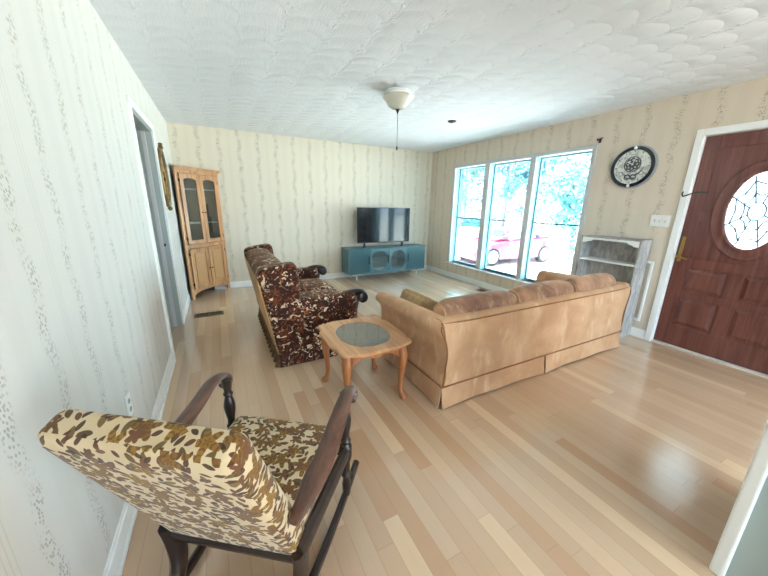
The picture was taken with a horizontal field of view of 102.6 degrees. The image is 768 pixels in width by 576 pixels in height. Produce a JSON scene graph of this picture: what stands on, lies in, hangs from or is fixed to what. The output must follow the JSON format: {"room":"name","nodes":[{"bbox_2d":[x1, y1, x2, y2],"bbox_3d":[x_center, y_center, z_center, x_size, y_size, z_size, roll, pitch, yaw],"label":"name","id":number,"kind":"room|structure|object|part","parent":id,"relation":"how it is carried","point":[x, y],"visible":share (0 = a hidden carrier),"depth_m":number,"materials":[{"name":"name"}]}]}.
{"room":"living room","nodes":[
{"label":"living room","id":0,"kind":"room"},
{"bbox_2d":[0,0,189,575],"bbox_3d":[-1.165,-0.122,1.014,0.120,2.440,8.302,-7,17,-27],"label":"wall","id":1,"kind":"structure","parent":0,"point":[83,326],"depth_m":1.10,"materials":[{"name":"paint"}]},
{"bbox_2d":[124,391,132,415],"bbox_3d":[-1.278,0.587,1.544,0.010,0.120,0.072,-7,17,-27],"label":"wall outlet","id":2,"kind":"object","parent":1,"relation":"attached to","point":[127,399],"visible":0.91,"depth_m":1.53,"materials":[{"name":"white paint"}]},
{"bbox_2d":[102,290,190,575],"bbox_3d":[-1.116,1.001,1.346,0.028,0.100,8.288,-7,17,-27],"label":"baseboard","id":3,"kind":"structure","parent":1,"relation":"attached to","point":[114,566],"depth_m":1.32,"materials":[{"name":"white paint"}]},
{"bbox_2d":[125,95,184,358],"bbox_3d":[-2.171,-0.485,2.899,0.156,2.122,1.019,-7,17,-27],"label":"trim","id":4,"kind":"structure","parent":1,"relation":"attached to","point":[146,154],"depth_m":3.14,"materials":[{"name":"white paint"}]},
{"bbox_2d":[157,142,172,210],"bbox_3d":[-2.471,-1.249,3.480,0.042,0.728,0.506,-7,17,-27],"label":"wall mirror","id":5,"kind":"object","parent":1,"relation":"attached to","point":[162,163],"visible":0.98,"depth_m":3.45,"materials":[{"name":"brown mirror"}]},
{"bbox_2d":[161,155,168,199],"bbox_3d":[-2.479,-1.237,3.479,0.004,0.528,0.334,-7,17,-27],"label":"mirror glass","id":6,"kind":"object","parent":5,"relation":"attached to","point":[164,166],"depth_m":3.53,"materials":[{"name":"white"}]},
{"bbox_2d":[166,122,432,281],"bbox_3d":[-1.052,-1.380,5.678,4.806,2.440,0.150,-7,17,-27],"label":"wall","id":7,"kind":"structure","parent":0,"point":[300,197],"depth_m":5.33,"materials":[{"name":"paper"}]},
{"bbox_2d":[215,265,426,288],"bbox_3d":[-1.048,-0.230,5.906,4.536,0.100,0.014,-7,17,-27],"label":"baseboard","id":8,"kind":"structure","parent":7,"relation":"attached to","point":[341,274],"depth_m":5.88,"materials":[{"name":"white paint"}]},
{"bbox_2d":[89,0,767,151],"bbox_3d":[0.344,-1.565,1.431,6.136,0.180,8.602,-7,17,-27],"label":"ceiling","id":9,"kind":"structure","parent":0,"point":[312,69],"depth_m":2.29,"materials":[{"name":"white paint"}]},
{"bbox_2d":[382,87,413,149],"bbox_3d":[0.131,-1.633,3.019,0.300,0.525,0.300,-7,17,-27],"label":"ceiling light","id":10,"kind":"object","parent":9,"relation":"attached to","point":[396,98],"visible":1,"depth_m":2.89,"materials":[{"name":"white glass"}]},
{"bbox_3d":[0.134,-1.791,2.976,0.300,0.117,0.300,-7,17,-27],"label":"lamp shade","id":11,"kind":"part","parent":10,"relation":"part of","materials":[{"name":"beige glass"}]},
{"bbox_2d":[122,269,767,575],"bbox_3d":[0.299,0.935,2.106,6.136,0.120,8.602,-7,17,-27],"label":"floor","id":12,"kind":"structure","parent":0,"point":[633,458],"depth_m":1.78,"materials":[{"name":"brown wood"}]},
{"bbox_2d":[37,372,358,575],"bbox_3d":[-0.499,0.652,1.131,0.674,0.902,0.901,3,15,8],"label":"rocking chair","id":13,"kind":"object","parent":12,"relation":"on","point":[251,487],"visible":1,"depth_m":0.84,"materials":[{"name":"beige fabric"}]},
{"bbox_3d":[-0.527,0.586,0.880,0.490,0.645,0.326,3,15,8],"label":"backrest","id":14,"kind":"part","parent":13,"relation":"part of","materials":[{"name":"multicoloured fabric"}]},
{"bbox_3d":[-0.753,0.948,1.108,0.059,0.270,0.103,3,15,8],"label":"leg","id":15,"kind":"part","parent":13,"relation":"part of","materials":[{"name":"brown wood"}]},
{"bbox_3d":[-0.773,0.513,1.215,0.080,0.138,0.565,2,15,3],"label":"arm","id":16,"kind":"part","parent":13,"relation":"part of","materials":[{"name":"brown wood"}]},
{"bbox_3d":[-0.727,0.687,1.481,0.054,0.550,0.054,3,15,8],"label":"arm post","id":17,"kind":"part","parent":13,"relation":"part of","materials":[{"name":"brown wood"}]},
{"bbox_3d":[-0.484,0.795,1.248,0.610,0.106,0.457,3,15,8],"label":"seat frame","id":18,"kind":"part","parent":13,"relation":"part of","materials":[{"name":"brown wood"}]},
{"bbox_3d":[-0.478,0.722,1.257,0.511,0.174,0.441,3,15,8],"label":"seat","id":19,"kind":"part","parent":13,"relation":"part of","materials":[{"name":"multicoloured fabric"}]},
{"bbox_3d":[-0.286,0.975,1.039,0.059,0.270,0.103,3,15,8],"label":"leg","id":20,"kind":"part","parent":13,"relation":"part of","materials":[{"name":"brown wood"}]},
{"bbox_3d":[-0.190,0.547,1.129,0.082,0.138,0.565,4,15,12],"label":"arm","id":21,"kind":"part","parent":13,"relation":"part of","materials":[{"name":"brown wood"}]},
{"bbox_3d":[-0.174,0.719,1.399,0.054,0.550,0.054,3,15,8],"label":"arm post","id":22,"kind":"part","parent":13,"relation":"part of","materials":[{"name":"brown wood"}]},
{"bbox_2d":[171,165,229,299],"bbox_3d":[-2.801,-0.812,4.613,0.407,1.838,0.767,6,16,16],"label":"tall cabinet","id":23,"kind":"object","parent":12,"relation":"on","point":[196,189],"visible":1,"depth_m":4.49,"materials":[{"name":"brown wood"}]},
{"bbox_3d":[-2.682,-1.101,4.329,0.019,0.948,0.306,6,16,16],"label":"glass door","id":24,"kind":"part","parent":23,"relation":"part of","materials":[{"name":"brown wood"}]},
{"bbox_3d":[-2.682,-1.100,4.329,0.003,0.842,0.202,6,16,16],"label":"pane","id":25,"kind":"part","parent":23,"relation":"part of","materials":[{"name":"clear glass"}]},
{"bbox_3d":[-2.787,-1.676,4.380,0.404,0.048,0.767,6,16,16],"label":"crown moulding","id":26,"kind":"part","parent":23,"relation":"part of","materials":[{"name":"brown wood"}]},
{"bbox_3d":[-2.696,-0.296,4.546,0.019,0.580,0.306,6,16,16],"label":"door","id":27,"kind":"part","parent":23,"relation":"part of","materials":[{"name":"brown wood"}]},
{"bbox_3d":[-2.696,-0.296,4.546,0.013,0.476,0.202,6,16,16],"label":"panel","id":28,"kind":"part","parent":23,"relation":"part of","materials":[{"name":"brown wood"}]},
{"bbox_3d":[-2.589,-1.177,4.617,0.019,0.948,0.306,6,16,16],"label":"glass door","id":29,"kind":"part","parent":23,"relation":"part of","materials":[{"name":"brown wood"}]},
{"bbox_3d":[-2.589,-1.176,4.617,0.003,0.842,0.202,6,16,16],"label":"pane","id":30,"kind":"part","parent":23,"relation":"part of","materials":[{"name":"clear glass"}]},
{"bbox_3d":[-2.603,-0.372,4.834,0.019,0.580,0.306,6,16,16],"label":"door","id":31,"kind":"part","parent":23,"relation":"part of","materials":[{"name":"brown wood"}]},
{"bbox_3d":[-2.603,-0.372,4.834,0.013,0.476,0.202,6,16,16],"label":"panel","id":32,"kind":"part","parent":23,"relation":"part of","materials":[{"name":"brown wood"}]},
{"bbox_2d":[194,310,223,317],"bbox_3d":[-2.225,0.334,3.922,0.330,0.006,0.150,-7,17,-27],"label":"floor vent","id":33,"kind":"object","parent":12,"relation":"in","point":[199,315],"visible":1,"depth_m":3.92,"materials":[{"name":"brown metal"}]},
{"bbox_2d":[244,244,367,367],"bbox_3d":[-0.906,0.038,3.362,0.986,0.902,1.500,-7,17,-27],"label":"loveseat","id":34,"kind":"object","parent":12,"relation":"on","point":[293,301],"visible":0.93,"depth_m":2.72,"materials":[{"name":"brown fabric"}]},
{"bbox_3d":[-1.289,0.096,3.170,0.120,0.660,1.456,-7,17,-27],"label":"panel","id":35,"kind":"part","parent":34,"relation":"part of","materials":[{"name":"fabric"}]},
{"bbox_3d":[-1.182,0.046,3.214,0.330,0.778,1.280,-7,17,-27],"label":"backrest","id":36,"kind":"part","parent":34,"relation":"part of","materials":[{"name":"brown fabric"}]},
{"bbox_3d":[-1.155,-0.003,3.980,0.595,0.514,0.186,-7,17,-27],"label":"arm","id":37,"kind":"part","parent":34,"relation":"part of","materials":[{"name":"brown fabric"}]},
{"bbox_2d":[299,278,334,291],"bbox_3d":[-0.941,0.018,3.664,0.604,0.173,0.552,-7,17,-27],"label":"seat cushion","id":38,"kind":"object","parent":34,"relation":"on","point":[306,284],"depth_m":3.58,"materials":[{"name":"brown fabric"}]},
{"bbox_2d":[300,288,338,296],"bbox_3d":[-0.682,0.151,3.188,0.604,0.173,0.552,-7,17,-27],"label":"seat cushion","id":39,"kind":"object","parent":34,"relation":"on","point":[326,290],"depth_m":3.29,"materials":[{"name":"brown fabric"}]},
{"bbox_3d":[-0.549,0.309,2.867,0.595,0.514,0.186,-7,17,-27],"label":"arm","id":40,"kind":"part","parent":34,"relation":"part of","materials":[{"name":"brown fabric"}]},
{"bbox_3d":[-0.275,0.308,3.016,0.077,0.541,0.068,-7,17,-27],"label":"arm post","id":41,"kind":"part","parent":34,"relation":"part of","materials":[{"name":"brown wood"}]},
{"bbox_2d":[318,316,411,414],"bbox_3d":[-0.163,0.558,2.329,0.580,0.472,0.636,-7,17,-27],"label":"end table","id":42,"kind":"object","parent":12,"relation":"on","point":[354,340],"visible":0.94,"depth_m":2.20,"materials":[{"name":"brown wood"}]},
{"bbox_3d":[-0.457,0.538,2.433,0.082,0.446,0.082,-7,17,-27],"label":"leg","id":43,"kind":"part","parent":42,"relation":"part of","materials":[{"name":"brown wood"}]},
{"bbox_3d":[-0.243,0.648,2.041,0.082,0.446,0.082,-7,17,-27],"label":"leg","id":44,"kind":"part","parent":42,"relation":"part of","materials":[{"name":"brown wood"}]},
{"bbox_3d":[-0.083,0.493,2.624,0.082,0.446,0.082,-7,17,-27],"label":"leg","id":45,"kind":"part","parent":42,"relation":"part of","materials":[{"name":"brown wood"}]},
{"bbox_3d":[0.130,0.603,2.232,0.082,0.446,0.082,-7,17,-27],"label":"leg","id":46,"kind":"part","parent":42,"relation":"part of","materials":[{"name":"brown wood"}]},
{"bbox_2d":[341,243,425,279],"bbox_3d":[0.019,-0.531,6.138,1.682,0.598,0.402,-7,17,-27],"label":"tv stand","id":47,"kind":"object","parent":12,"relation":"on","point":[356,260],"visible":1,"depth_m":5.97,"materials":[{"name":"teal paint"}]},
{"bbox_3d":[-0.446,-0.485,5.699,0.395,0.427,0.024,-7,17,-27],"label":"fluted door","id":48,"kind":"part","parent":47,"relation":"part of","materials":[{"name":"teal paint"}]},
{"bbox_3d":[-0.084,-0.527,5.881,0.403,0.423,0.018,-7,17,-27],"label":"glass door","id":49,"kind":"part","parent":47,"relation":"part of","materials":[{"name":"teal paint"}]},
{"bbox_2d":[357,207,409,247],"bbox_3d":[0.007,-1.159,5.894,1.120,0.732,0.186,-7,17,-27],"label":"television","id":50,"kind":"object","parent":47,"relation":"on","point":[374,225],"visible":1,"depth_m":5.85,"materials":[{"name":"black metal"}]},
{"bbox_3d":[0.275,-0.570,6.065,0.397,0.423,0.018,-7,17,-27],"label":"glass door","id":51,"kind":"part","parent":47,"relation":"part of","materials":[{"name":"teal paint"}]},
{"bbox_3d":[0.638,-0.615,6.253,0.409,0.427,0.024,-7,17,-27],"label":"fluted door","id":52,"kind":"part","parent":47,"relation":"part of","materials":[{"name":"teal paint"}]},
{"bbox_2d":[376,270,630,409],"bbox_3d":[1.196,0.241,3.005,2.393,0.766,1.018,-7,17,-27],"label":"sofa","id":53,"kind":"object","parent":12,"relation":"on","point":[469,345],"visible":0.96,"depth_m":2.42,"materials":[{"name":"brown fabric"}]},
{"bbox_3d":[0.209,0.343,2.509,0.175,0.525,0.955,-7,17,-27],"label":"arm","id":54,"kind":"part","parent":53,"relation":"part of","materials":[{"name":"beige fabric"}]},
{"bbox_2d":[400,288,437,310],"bbox_3d":[0.297,0.148,2.647,0.146,0.207,0.519,-7,17,-27],"label":"throw pillow","id":55,"kind":"object","parent":53,"relation":"on","point":[410,295],"visible":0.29,"depth_m":2.58,"materials":[{"name":"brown fabric"}]},
{"bbox_2d":[434,290,515,315],"bbox_3d":[0.704,0.204,2.350,0.750,0.336,0.199,-7,17,-27],"label":"cushion","id":56,"kind":"object","parent":53,"relation":"on","point":[472,303],"depth_m":2.22,"materials":[{"name":"brown fabric"}]},
{"bbox_3d":[1.386,0.329,2.654,2.342,0.527,0.166,-7,17,-27],"label":"backrest","id":57,"kind":"part","parent":53,"relation":"part of","materials":[{"name":"beige fabric"}]},
{"bbox_2d":[509,280,573,302],"bbox_3d":[1.358,0.120,2.682,0.757,0.348,0.199,-7,17,-27],"label":"cushion","id":58,"kind":"object","parent":53,"relation":"on","point":[538,291],"depth_m":2.55,"materials":[{"name":"brown fabric"}]},
{"bbox_3d":[2.173,0.101,3.511,0.175,0.539,0.955,-7,17,-27],"label":"arm","id":59,"kind":"part","parent":53,"relation":"part of","materials":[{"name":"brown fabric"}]},
{"bbox_2d":[565,273,615,292],"bbox_3d":[1.990,0.041,3.004,0.700,0.353,0.199,-7,17,-27],"label":"cushion","id":60,"kind":"object","parent":53,"relation":"on","point":[596,281],"depth_m":2.87,"materials":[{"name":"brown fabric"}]},
{"bbox_2d":[575,235,652,337],"bbox_3d":[2.576,-0.046,3.586,0.214,1.081,0.618,-7,17,-27],"label":"bookcase","id":61,"kind":"object","parent":12,"relation":"on","point":[625,259],"visible":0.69,"depth_m":3.48,"materials":[{"name":"grey wood"}]},
{"bbox_3d":[2.440,-0.109,3.841,0.210,1.065,0.020,-7,17,-27],"label":"panel","id":62,"kind":"part","parent":61,"relation":"part of","materials":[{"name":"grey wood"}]},
{"bbox_3d":[2.581,-0.306,3.517,0.196,0.018,0.570,-7,17,-27],"label":"shelf","id":63,"kind":"part","parent":61,"relation":"part of","materials":[{"name":"white paint"}]},
{"bbox_3d":[2.667,-0.074,3.628,0.008,0.995,0.570,-7,17,-27],"label":"panel","id":64,"kind":"part","parent":61,"relation":"part of","materials":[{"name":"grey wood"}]},
{"bbox_3d":[2.714,0.032,3.338,0.210,1.065,0.020,-7,17,-27],"label":"panel","id":65,"kind":"part","parent":61,"relation":"part of","materials":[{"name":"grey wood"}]},
{"bbox_2d":[427,76,767,337],"bbox_3d":[2.971,-0.619,3.126,0.150,2.440,8.302,-7,17,-27],"label":"wall","id":66,"kind":"structure","parent":0,"point":[670,126],"depth_m":3.38,"materials":[{"name":"paper"}]},
{"bbox_2d":[446,144,597,283],"bbox_3d":[1.953,-1.112,4.966,0.184,1.842,2.580,-7,17,-27],"label":"window","id":67,"kind":"structure","parent":66,"relation":"in","point":[482,196],"depth_m":5.17,"materials":[{"name":"clear glass"}]},
{"bbox_3d":[1.609,-1.310,5.724,0.035,1.772,0.734,-7,17,-27],"label":"sash","id":68,"kind":"part","parent":67,"relation":"part of","materials":[{"name":"clear glass"}]},
{"bbox_3d":[1.609,-1.312,5.724,0.004,1.716,0.690,-7,17,-27],"label":"pane","id":69,"kind":"part","parent":67,"relation":"part of","materials":[{"name":"clear glass"}]},
{"bbox_3d":[1.938,-0.234,5.203,0.184,0.022,2.580,-7,17,-27],"label":"sill","id":70,"kind":"part","parent":67,"relation":"part of","materials":[{"name":"white paint"}]},
{"bbox_3d":[2.006,-1.108,4.994,0.004,1.716,0.720,-7,17,-27],"label":"pane","id":71,"kind":"part","parent":67,"relation":"part of","materials":[{"name":"clear glass"}]},
{"bbox_3d":[2.006,-1.087,5.000,0.019,0.018,0.720,-7,17,-27],"label":"meeting rail","id":72,"kind":"part","parent":67,"relation":"part of","materials":[{"name":"white metal"}]},
{"bbox_3d":[2.006,-1.106,4.995,0.035,1.772,0.764,-7,17,-27],"label":"sash","id":73,"kind":"part","parent":67,"relation":"part of","materials":[{"name":"clear glass"}]},
{"bbox_3d":[2.399,-0.885,4.279,0.019,0.018,0.708,-7,17,-27],"label":"meeting rail","id":74,"kind":"part","parent":67,"relation":"part of","materials":[{"name":"white metal"}]},
{"bbox_3d":[2.399,-0.904,4.274,0.035,1.772,0.752,-7,17,-27],"label":"sash","id":75,"kind":"part","parent":67,"relation":"part of","materials":[{"name":"clear glass"}]},
{"bbox_2d":[426,265,645,338],"bbox_3d":[2.882,0.521,3.388,0.014,0.100,8.288,-7,17,-27],"label":"baseboard","id":76,"kind":"structure","parent":66,"relation":"attached to","point":[636,332],"depth_m":5.54,"materials":[{"name":"white paint"}]},
{"bbox_2d":[610,145,658,187],"bbox_3d":[2.676,-1.302,3.315,0.056,0.438,0.438,-7,17,-27],"label":"wall clock","id":77,"kind":"object","parent":66,"relation":"attached to","point":[634,166],"visible":1,"depth_m":3.29,"materials":[{"name":"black metal"}]},
{"bbox_2d":[633,261,653,320],"bbox_3d":[2.689,-0.036,3.634,0.014,0.670,0.690,-7,17,-27],"label":"trim","id":78,"kind":"structure","parent":66,"relation":"attached to","point":[648,262],"depth_m":3.34,"materials":[{"name":"white paint"}]},
{"bbox_2d":[649,215,670,226],"bbox_3d":[2.842,-0.691,3.173,0.021,0.118,0.165,-7,17,-27],"label":"light switch","id":79,"kind":"object","parent":66,"relation":"attached to","point":[656,220],"visible":1,"depth_m":3.17,"materials":[{"name":"white plastic"}]},
{"bbox_2d":[644,119,767,340],"bbox_3d":[3.201,-0.335,2.726,0.166,2.108,1.030,-7,17,-27],"label":"trim","id":80,"kind":"structure","parent":66,"relation":"attached to","point":[702,134],"depth_m":3.00,"materials":[{"name":"white paint"}]},
{"bbox_2d":[651,339,767,378],"bbox_3d":[3.188,0.673,3.001,0.154,0.018,0.914,-7,17,-27],"label":"trim","id":81,"kind":"structure","parent":66,"relation":"attached to","point":[652,340],"depth_m":2.94,"materials":[{"name":"white wood"}]},
{"bbox_2d":[653,129,767,374],"bbox_3d":[3.144,-0.315,2.730,0.116,2.022,0.964,-7,17,-27],"label":"door","id":82,"kind":"structure","parent":66,"relation":"in","point":[715,304],"depth_m":2.83,"materials":[{"name":"brown wood"}]},
{"bbox_3d":[2.958,-0.293,3.059,0.064,0.072,0.097,-7,17,-27],"label":"handle","id":83,"kind":"part","parent":82,"relation":"part of","materials":[{"name":"gold metal"}]},
{"bbox_3d":[2.971,-0.416,3.067,0.006,0.190,0.028,-7,17,-27],"label":"handle plate","id":84,"kind":"part","parent":82,"relation":"part of","materials":[{"name":"gold metal"}]},
{"bbox_3d":[3.164,0.166,2.846,0.014,0.578,0.667,-7,17,-27],"label":"raised panel","id":85,"kind":"part","parent":82,"relation":"part of","materials":[{"name":"brown wood"}]},
{"bbox_3d":[3.177,-0.651,2.626,0.032,0.858,0.568,-7,17,-27],"label":"oval moulding","id":86,"kind":"part","parent":82,"relation":"part of","materials":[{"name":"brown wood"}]},
{"bbox_2d":[725,475,767,575],"bbox_3d":[1.652,-0.065,0.987,0.608,2.440,0.152,-7,17,-27],"label":"wall","id":87,"kind":"structure","parent":0,"point":[750,558],"depth_m":1.12,"materials":[{"name":"grey paint"}]},
{"bbox_2d":[709,421,767,575],"bbox_3d":[1.363,-0.051,0.915,0.086,2.440,0.042,-7,17,-27],"label":"trim","id":88,"kind":"structure","parent":87,"relation":"attached to","point":[756,475],"depth_m":1.12,"materials":[{"name":"white paint"}]},
{"label":"outside","id":89,"kind":"structure","parent":0,"visible":0},
{"bbox_2d":[510,214,767,279],"bbox_3d":[29.609,-8.904,43.505,85.314,0.100,130.000,-7,17,-27],"label":"ground","id":90,"kind":"structure","parent":89,"point":[555,263],"depth_m":22.37,"materials":[{"name":"white"}]},
{"bbox_2d":[509,227,559,261],"bbox_3d":[5.021,-1.839,12.890,4.558,1.375,1.919,-6,16,-23],"label":"car","id":91,"kind":"object","parent":90,"relation":"on","point":[542,247],"visible":0.37,"depth_m":12.51,"materials":[{"name":"pink paint"}]},
{"bbox_2d":[511,161,558,224],"bbox_3d":[18.229,-13.062,39.178,8.432,10.216,9.142,-7,17,-27],"label":"tree","id":92,"kind":"object","parent":90,"relation":"on","point":[522,188],"visible":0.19,"depth_m":38.35,"materials":[{"name":"green plant"}]},
{"bbox_2d":[513,159,566,227],"bbox_3d":[11.830,-8.232,24.400,4.996,7.959,4.409,-7,17,-27],"label":"tree","id":93,"kind":"object","parent":90,"relation":"on","point":[523,171],"visible":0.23,"depth_m":24.05,"materials":[{"name":"green plant"}]},
{"bbox_2d":[543,163,583,230],"bbox_3d":[18.649,-8.881,30.210,5.034,6.420,3.948,-12,20,-40],"label":"tree","id":94,"kind":"object","parent":90,"relation":"on","point":[570,194],"visible":0.14,"depth_m":30.39,"materials":[{"name":"green plant"}]},
{"bbox_2d":[538,154,590,248],"bbox_3d":[10.742,-6.155,16.230,5.124,8.171,4.524,9,17,26],"label":"tree","id":95,"kind":"object","parent":90,"relation":"on","point":[567,182],"visible":0.35,"depth_m":16.25,"materials":[{"name":"green plant"}]},
{"bbox_2d":[565,218,578,263],"bbox_3d":[7.505,-1.848,12.259,0.404,1.808,0.408,-7,17,-27],"label":"shrub","id":96,"kind":"object","parent":90,"relation":"on","point":[571,246],"visible":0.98,"depth_m":12.23,"materials":[{"name":"green plant"}]}
]}

